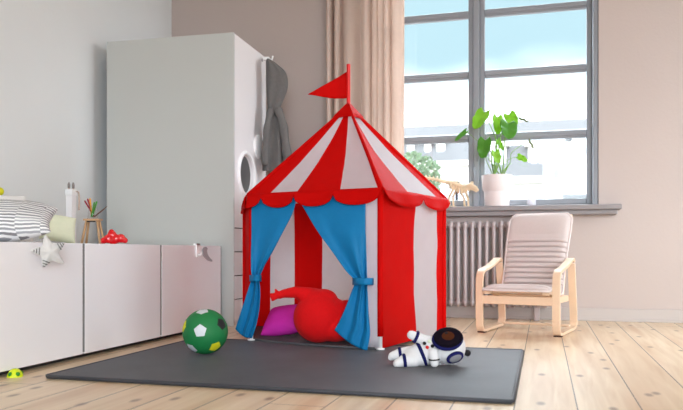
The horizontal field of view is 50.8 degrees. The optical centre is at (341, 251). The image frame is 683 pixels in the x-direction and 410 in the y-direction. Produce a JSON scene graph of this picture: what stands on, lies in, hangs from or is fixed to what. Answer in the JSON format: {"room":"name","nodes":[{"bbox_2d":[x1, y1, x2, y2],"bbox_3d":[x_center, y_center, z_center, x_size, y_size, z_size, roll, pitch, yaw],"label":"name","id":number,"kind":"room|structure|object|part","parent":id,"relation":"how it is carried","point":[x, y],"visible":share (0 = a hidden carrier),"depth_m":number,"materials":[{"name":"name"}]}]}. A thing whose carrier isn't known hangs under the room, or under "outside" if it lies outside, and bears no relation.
{"room":"children's room","nodes":[
{"label":"children's room","id":0,"kind":"room"},
{"bbox_2d":[0,0,171,243],"bbox_3d":[-2.510,-0.930,1.736,0.150,2.780,8.790,0,0,16],"label":"wall","id":1,"kind":"structure","parent":0,"point":[53,53],"depth_m":4.35,"materials":[{"name":"white paint"}]},
{"bbox_2d":[0,317,682,409],"bbox_3d":[0.480,0.510,0.899,6.360,0.100,8.390,0,0,16],"label":"floor","id":2,"kind":"structure","parent":0,"point":[597,365],"depth_m":2.52,"materials":[{"name":"brown wood"}]},
{"bbox_2d":[7,368,22,377],"bbox_3d":[-1.206,0.445,2.658,0.057,0.030,0.058,0,0,16],"label":"dome","id":3,"kind":"object","parent":2,"relation":"on","point":[13,373],"visible":1,"depth_m":2.64,"materials":[{"name":"plastic"}]},
{"bbox_2d":[0,242,82,374],"bbox_3d":[-1.619,0.211,2.899,0.880,0.497,0.650,0,0,16],"label":"storage cabinet","id":4,"kind":"object","parent":2,"relation":"on","point":[41,309],"visible":1,"depth_m":2.82,"materials":[{"name":"white paint"}]},
{"bbox_2d":[0,195,32,241],"bbox_3d":[-1.627,-0.161,3.462,0.250,0.237,0.145,0,0,-44],"label":"pillow","id":5,"kind":"object","parent":4,"relation":"on","point":[1,196],"visible":0.11,"depth_m":3.50,"materials":[{"name":"white fabric"}]},
{"bbox_2d":[0,199,57,241],"bbox_3d":[-1.436,-0.129,2.885,0.538,0.181,0.224,0,0,-14],"label":"pillow","id":6,"kind":"object","parent":4,"relation":"on","point":[19,219],"visible":1,"depth_m":2.84,"materials":[{"name":"fabric"}]},
{"bbox_2d":[18,235,64,267],"bbox_3d":[-1.176,-0.003,2.792,0.179,0.128,0.075,0,0,-2],"label":"star","id":7,"kind":"object","parent":4,"relation":"hanging from","point":[49,252],"visible":0.94,"depth_m":2.79,"materials":[{"name":"fabric"}]},
{"bbox_2d":[39,215,75,242],"bbox_3d":[-1.414,-0.118,3.591,0.188,0.153,0.111,0,0,-33],"label":"cushion","id":8,"kind":"object","parent":4,"relation":"on","point":[62,228],"visible":0.68,"depth_m":3.56,"materials":[{"name":"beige fabric"}]},
{"bbox_2d":[65,189,79,242],"bbox_3d":[-1.550,-0.199,4.156,0.060,0.323,0.061,0,0,16],"label":"lamp","id":9,"kind":"object","parent":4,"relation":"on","point":[70,194],"visible":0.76,"depth_m":4.13,"materials":[{"name":"white paint"}]},
{"bbox_2d":[74,243,160,357],"bbox_3d":[-1.443,0.211,3.526,0.880,0.497,0.648,0,0,16],"label":"storage cabinet","id":10,"kind":"object","parent":2,"relation":"on","point":[122,282],"visible":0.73,"depth_m":3.36,"materials":[{"name":"white paint"}]},
{"bbox_2d":[80,219,103,243],"bbox_3d":[-1.319,-0.108,3.822,0.110,0.136,0.082,0,0,0],"label":"stand","id":11,"kind":"object","parent":10,"relation":"on","point":[87,221],"visible":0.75,"depth_m":3.80,"materials":[{"name":"brown wood"}]},
{"bbox_3d":[-1.357,-0.105,3.796,0.041,0.132,0.013,0,0,-42],"label":"leg","id":12,"kind":"part","parent":11,"relation":"part of","materials":[{"name":"brown wood"}]},
{"bbox_3d":[-1.357,-0.105,3.847,0.041,0.132,0.012,0,0,42],"label":"leg","id":13,"kind":"part","parent":11,"relation":"part of","materials":[{"name":"brown wood"}]},
{"bbox_3d":[-1.281,-0.105,3.796,0.041,0.132,0.012,0,0,42],"label":"leg","id":14,"kind":"part","parent":11,"relation":"part of","materials":[{"name":"brown wood"}]},
{"bbox_3d":[-1.281,-0.105,3.847,0.041,0.132,0.013,0,0,-42],"label":"leg","id":15,"kind":"part","parent":11,"relation":"part of","materials":[{"name":"brown wood"}]},
{"bbox_2d":[101,229,127,243],"bbox_3d":[-1.155,-0.076,3.660,0.137,0.079,0.047,0,0,-1],"label":"toy","id":16,"kind":"object","parent":10,"relation":"on","point":[112,237],"visible":0.98,"depth_m":3.64,"materials":[{"name":"red plastic"}]},
{"bbox_2d":[107,32,265,326],"bbox_3d":[-1.012,-0.448,4.831,0.891,1.815,0.600,0,0,14],"label":"wardrobe","id":17,"kind":"object","parent":2,"relation":"on","point":[186,115],"visible":0.69,"depth_m":4.54,"materials":[{"name":"paint"}]},
{"bbox_3d":[-0.601,0.367,4.740,0.018,0.139,0.580,0,0,14],"label":"drawer","id":18,"kind":"part","parent":17,"relation":"part of","materials":[{"name":"white paint"}]},
{"bbox_3d":[-0.601,0.222,4.740,0.018,0.141,0.580,0,0,14],"label":"drawer","id":19,"kind":"part","parent":17,"relation":"part of","materials":[{"name":"white paint"}]},
{"bbox_3d":[-0.601,0.073,4.740,0.018,0.143,0.580,0,0,14],"label":"drawer","id":20,"kind":"part","parent":17,"relation":"part of","materials":[{"name":"white paint"}]},
{"bbox_3d":[-0.601,-0.075,4.740,0.018,0.142,0.580,0,0,14],"label":"drawer","id":21,"kind":"part","parent":17,"relation":"part of","materials":[{"name":"white paint"}]},
{"bbox_3d":[-0.601,-0.752,4.740,0.018,1.198,0.580,0,0,14],"label":"door","id":22,"kind":"part","parent":17,"relation":"part of","materials":[{"name":"white paint"}]},
{"bbox_2d":[152,245,220,340],"bbox_3d":[-1.258,0.211,4.187,0.880,0.497,0.721,0,0,16],"label":"storage cabinet","id":23,"kind":"object","parent":2,"relation":"on","point":[190,283],"visible":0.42,"depth_m":3.98,"materials":[{"name":"white paint"}]},
{"bbox_2d":[193,243,201,256],"bbox_3d":[-0.815,-0.010,4.108,0.045,0.078,0.044,0,0,16],"label":"hook","id":24,"kind":"object","parent":23,"relation":"attached to","point":[198,254],"visible":1,"depth_m":4.10,"materials":[{"name":"white plastic"}]},
{"bbox_2d":[202,247,211,261],"bbox_3d":[-0.788,0.013,4.222,0.008,0.087,0.124,0,0,16],"label":"moon","id":25,"kind":"object","parent":23,"relation":"attached to","point":[204,249],"visible":0.98,"depth_m":4.21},
{"bbox_2d":[45,339,523,403],"bbox_3d":[-0.123,0.452,2.951,1.665,0.016,1.179,0,0,16],"label":"rug","id":26,"kind":"object","parent":2,"relation":"on","point":[488,375],"visible":0.75,"depth_m":2.67,"materials":[{"name":"fabric"}]},
{"bbox_2d":[182,309,227,353],"bbox_3d":[-0.596,0.348,3.151,0.197,0.197,0.197,0,0,16],"label":"ball","id":27,"kind":"object","parent":26,"relation":"on","point":[204,331],"visible":1,"depth_m":3.08,"materials":[{"name":"green fabric"}]},
{"bbox_2d":[388,327,470,366],"bbox_3d":[0.346,0.376,2.847,0.326,0.162,0.146,0,0,10],"label":"plush astronaut","id":28,"kind":"object","parent":26,"relation":"on","point":[446,345],"visible":1,"depth_m":2.80,"materials":[{"name":"white fabric"}]},
{"bbox_2d":[235,64,449,349],"bbox_3d":[-0.047,-0.274,3.959,1.192,1.467,1.144,0,0,33],"label":"tent","id":29,"kind":"object","parent":2,"relation":"on","point":[346,214],"visible":1,"depth_m":3.59,"materials":[{"name":"red fabric"}]},
{"bbox_3d":[-0.505,0.072,3.931,0.019,0.739,0.591,0,0,-11],"label":"wall panel","id":30,"kind":"part","parent":29,"relation":"part of","materials":[{"name":"red fabric"}]},
{"bbox_2d":[235,197,295,337],"bbox_3d":[-0.381,0.077,3.569,0.345,0.711,0.049,0,0,29],"label":"curtain","id":31,"kind":"object","parent":29,"relation":"hanging from","point":[269,217],"depth_m":3.58,"materials":[{"name":"blue fabric"}]},
{"bbox_2d":[261,304,296,335],"bbox_3d":[-0.295,0.355,3.760,0.236,0.162,0.164,0,0,22],"label":"cushion","id":32,"kind":"object","parent":29,"relation":"on","point":[279,321],"visible":0.75,"depth_m":3.71,"materials":[{"name":"fabric"}]},
{"bbox_3d":[-0.233,0.072,4.356,0.720,0.739,0.018,0,0,-23],"label":"wall panel","id":33,"kind":"part","parent":29,"relation":"part of","materials":[{"name":"red fabric"}]},
{"bbox_2d":[270,286,347,342],"bbox_3d":[-0.113,0.300,3.470,0.463,0.272,0.222,0,0,-4],"label":"cushion","id":34,"kind":"object","parent":29,"relation":"in","point":[317,313],"visible":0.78,"depth_m":3.40,"materials":[{"name":"red fabric"}]},
{"bbox_3d":[-0.035,-0.535,3.644,0.751,0.496,0.448,0,0,29],"label":"roof panel","id":35,"kind":"part","parent":29,"relation":"part of","materials":[{"name":"red fabric"}]},
{"bbox_2d":[302,196,369,349],"bbox_3d":[-0.039,0.092,3.391,0.413,0.720,0.050,0,0,34],"label":"curtain","id":36,"kind":"object","parent":29,"relation":"hanging from","point":[343,222],"depth_m":3.33,"materials":[{"name":"blue fabric"}]},
{"bbox_3d":[0.200,-0.535,3.722,0.418,0.496,0.813,0,0,29],"label":"roof panel","id":37,"kind":"part","parent":29,"relation":"part of","materials":[{"name":"red fabric"}]},
{"bbox_3d":[0.366,0.072,3.630,0.021,0.739,0.785,0,0,29],"label":"wall panel","id":38,"kind":"part","parent":29,"relation":"part of","materials":[{"name":"red fabric"}]},
{"bbox_2d":[446,221,547,320],"bbox_3d":[0.982,0.124,4.907,0.987,0.672,0.111,0,0,16],"label":"radiator","id":39,"kind":"object","parent":2,"relation":"on","point":[465,225],"visible":0.36,"depth_m":4.90,"materials":[{"name":"metal"}]},
{"bbox_2d":[476,212,577,336],"bbox_3d":[1.094,0.110,4.195,0.474,0.699,0.578,0,0,30],"label":"armchair","id":40,"kind":"object","parent":2,"relation":"on","point":[536,260],"visible":1,"depth_m":4.24,"materials":[{"name":"brown wood"}]},
{"bbox_3d":[0.888,0.245,4.268,0.042,0.423,0.433,0,0,30],"label":"frame","id":41,"kind":"part","parent":40,"relation":"part of","materials":[{"name":"brown wood"}]},
{"bbox_3d":[0.955,0.019,4.283,0.036,0.493,0.566,0,0,30],"label":"seat rail","id":42,"kind":"part","parent":40,"relation":"part of","materials":[{"name":"brown wood"}]},
{"bbox_3d":[0.972,0.269,3.984,0.430,0.047,0.018,0,0,30],"label":"rail","id":43,"kind":"part","parent":40,"relation":"part of","materials":[{"name":"brown wood"}]},
{"bbox_2d":[484,214,570,294],"bbox_3d":[1.091,0.007,4.190,0.376,0.480,0.556,0,0,30],"label":"cushion","id":44,"kind":"object","parent":40,"relation":"on","point":[537,245],"depth_m":4.28,"materials":[{"name":"fabric"}]},
{"bbox_3d":[1.163,0.431,4.314,0.400,0.014,0.030,0,0,30],"label":"floor rail","id":45,"kind":"part","parent":40,"relation":"part of","materials":[{"name":"brown wood"}]},
{"bbox_3d":[1.240,0.019,4.117,0.036,0.493,0.566,0,0,30],"label":"seat rail","id":46,"kind":"part","parent":40,"relation":"part of","materials":[{"name":"brown wood"}]},
{"bbox_3d":[1.227,0.270,4.055,0.018,0.036,0.365,0,0,30],"label":"rail","id":47,"kind":"part","parent":40,"relation":"part of","materials":[{"name":"brown wood"}]},
{"bbox_3d":[1.260,0.245,4.052,0.042,0.423,0.433,0,0,30],"label":"frame","id":48,"kind":"part","parent":40,"relation":"part of","materials":[{"name":"brown wood"}]},
{"bbox_2d":[172,0,682,309],"bbox_3d":[1.690,-0.930,4.947,6.210,2.780,0.260,0,0,16],"label":"wall","id":49,"kind":"structure","parent":0,"point":[632,258],"depth_m":4.78,"materials":[{"name":"paint"}]},
{"bbox_2d":[404,0,597,206],"bbox_3d":[0.977,-1.228,5.121,1.593,1.865,0.170,0,0,16],"label":"window","id":50,"kind":"structure","parent":49,"relation":"in","point":[476,14],"depth_m":5.10,"materials":[{"name":"grey paint"}]},
{"bbox_3d":[0.608,-1.220,5.260,0.706,1.780,0.051,0,0,16],"label":"sash","id":51,"kind":"part","parent":50,"relation":"part of","materials":[{"name":"clear glass"}]},
{"bbox_3d":[0.945,-0.565,5.119,0.016,0.130,0.052,0,0,16],"label":"handle","id":52,"kind":"part","parent":50,"relation":"part of","materials":[{"name":"grey paint"}]},
{"bbox_3d":[1.356,-1.220,5.051,0.759,1.780,0.051,0,0,16],"label":"sash","id":53,"kind":"part","parent":50,"relation":"part of","materials":[{"name":"clear glass"}]},
{"bbox_2d":[446,204,621,216],"bbox_3d":[0.954,-0.279,5.027,1.858,0.066,0.265,0,0,16],"label":"windowsill","id":54,"kind":"structure","parent":49,"relation":"attached to","point":[579,209],"depth_m":4.81,"materials":[{"name":"stone"}]},
{"bbox_2d":[425,175,478,206],"bbox_3d":[0.725,-0.427,5.015,0.467,0.231,0.065,0,0,-1],"label":"skeleton","id":55,"kind":"object","parent":54,"relation":"on","point":[457,187],"visible":0.98,"depth_m":5.01,"materials":[{"name":"brown wood"}]},
{"bbox_3d":[0.760,-0.399,5.002,0.047,0.175,0.035,0,0,16],"label":"leg","id":56,"kind":"part","parent":55,"relation":"part of","materials":[{"name":"brown wood"}]},
{"bbox_3d":[0.776,-0.401,5.033,0.070,0.179,0.025,0,0,-17],"label":"leg","id":57,"kind":"part","parent":55,"relation":"part of","materials":[{"name":"brown wood"}]},
{"bbox_3d":[0.849,-0.383,5.003,0.052,0.143,0.037,0,0,16],"label":"leg","id":58,"kind":"part","parent":55,"relation":"part of","materials":[{"name":"brown wood"}]},
{"bbox_3d":[0.872,-0.384,5.032,0.070,0.146,0.029,0,0,-12],"label":"leg","id":59,"kind":"part","parent":55,"relation":"part of","materials":[{"name":"brown wood"}]},
{"bbox_2d":[455,107,533,205],"bbox_3d":[1.052,-0.656,4.944,0.522,0.689,0.211,0,0,16],"label":"potted plant","id":60,"kind":"object","parent":54,"relation":"on","point":[496,188],"visible":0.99,"depth_m":4.90,"materials":[{"name":"green plant"}]},
{"bbox_3d":[1.043,-0.739,4.947,0.130,0.454,0.012,0,0,16],"label":"stem","id":61,"kind":"part","parent":60,"relation":"part of","materials":[{"name":"green plant"}]},
{"bbox_3d":[1.067,-0.419,4.940,0.211,0.214,0.211,0,0,16],"label":"pot","id":62,"kind":"part","parent":60,"relation":"part of","materials":[{"name":"white ceramic"}]},
{"bbox_3d":[1.100,-0.733,4.952,0.102,0.442,0.112,0,0,16],"label":"stem","id":63,"kind":"part","parent":60,"relation":"part of","materials":[{"name":"green plant"}]},
{"bbox_3d":[1.116,-0.696,4.920,0.048,0.368,0.010,0,0,35],"label":"stem","id":64,"kind":"part","parent":60,"relation":"part of","materials":[{"name":"green plant"}]},
{"bbox_2d":[527,199,535,204],"bbox_3d":[1.281,-0.335,4.854,0.058,0.045,0.058,0,0,16],"label":"glass","id":65,"kind":"object","parent":54,"relation":"on","point":[529,201],"visible":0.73,"depth_m":4.83,"materials":[{"name":"clear glass"}]},
{"bbox_2d":[446,305,682,322],"bbox_3d":[1.653,0.417,4.812,6.210,0.085,0.022,0,0,16],"label":"baseboard","id":66,"kind":"structure","parent":49,"relation":"attached to","point":[583,314],"depth_m":4.81,"materials":[{"name":"paint"}]},
{"bbox_3d":[0.507,-2.370,0.995,6.360,0.100,8.590,0,0,16],"label":"ceiling","id":67,"kind":"structure","parent":0,"visible":0},
{"bbox_2d":[326,0,403,155],"bbox_3d":[0.164,-0.929,5.101,0.782,2.719,0.133,0,0,16],"label":"curtain","id":68,"kind":"object","parent":67,"relation":"hanging from","point":[366,35],"visible":0.38,"depth_m":5.07,"materials":[{"name":"beige fabric"}]},
{"bbox_3d":[-0.495,-1.318,4.898,0.071,0.030,0.024,0,0,16],"label":"coat hook","id":69,"kind":"object","parent":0,"visible":0},
{"bbox_2d":[261,59,291,170],"bbox_3d":[-0.430,-0.910,4.838,0.217,0.810,0.155,0,0,-7],"label":"hoodie","id":70,"kind":"object","parent":69,"relation":"hanging from","point":[276,148],"visible":0.94,"depth_m":4.79,"materials":[{"name":"grey fabric"}]},
{"bbox_2d":[266,59,287,109],"bbox_3d":[-0.434,-1.126,4.838,0.150,0.378,0.110,0,0,0],"label":"hood","id":71,"kind":"object","parent":70,"relation":"attached to","point":[276,77],"depth_m":4.80,"materials":[{"name":"grey fabric"}]},
{"label":"outside","id":72,"kind":"structure","parent":0,"visible":0},
{"bbox_3d":[17.041,9.710,60.911,120.000,0.500,113.500,0,0,16],"label":"street","id":73,"kind":"object","parent":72,"visible":0},
{"bbox_2d":[404,150,441,190],"bbox_3d":[1.378,3.773,13.630,1.067,11.382,1.816,0,0,16],"label":"street tree","id":74,"kind":"object","parent":73,"relation":"on","point":[414,155],"visible":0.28,"depth_m":13.26,"materials":[{"name":"green plant"}]},
{"bbox_2d":[404,143,467,200],"bbox_3d":[3.504,2.000,36.843,7.697,14.920,5.550,0,0,16],"label":"townhouse","id":75,"kind":"structure","parent":73,"relation":"on","point":[452,158],"depth_m":33.86,"materials":[{"name":"stone"}]},
{"bbox_3d":[2.817,-4.137,34.388,7.697,0.250,0.450,0,0,16],"label":"cornice","id":76,"kind":"part","parent":75,"relation":"part of","materials":[{"name":"white"}]},
{"bbox_2d":[404,118,585,150],"bbox_3d":[13.867,-0.590,60.942,21.226,20.099,5.550,0,0,16],"label":"townhouse","id":77,"kind":"structure","parent":73,"relation":"on","point":[564,124],"depth_m":58.29,"materials":[{"name":"stone"}]},
{"bbox_2d":[485,141,558,199],"bbox_3d":[7.106,2.703,28.567,3.604,13.514,5.550,0,0,16],"label":"townhouse","id":78,"kind":"structure","parent":73,"relation":"on","point":[533,178],"depth_m":26.12,"materials":[{"name":"stone"}]},
{"bbox_3d":[6.419,-2.607,26.111,3.555,0.250,0.450,0,0,16],"label":"cornice","id":79,"kind":"part","parent":78,"relation":"part of","materials":[{"name":"white"}]},
{"bbox_2d":[546,138,585,198],"bbox_3d":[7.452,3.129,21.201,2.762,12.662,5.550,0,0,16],"label":"townhouse","id":80,"kind":"structure","parent":73,"relation":"on","point":[569,164],"depth_m":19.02,"materials":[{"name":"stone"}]},
{"bbox_3d":[6.765,-2.364,18.745,2.503,0.250,0.450,0,0,16],"label":"cornice","id":81,"kind":"part","parent":80,"relation":"part of","materials":[{"name":"white"}]}
]}

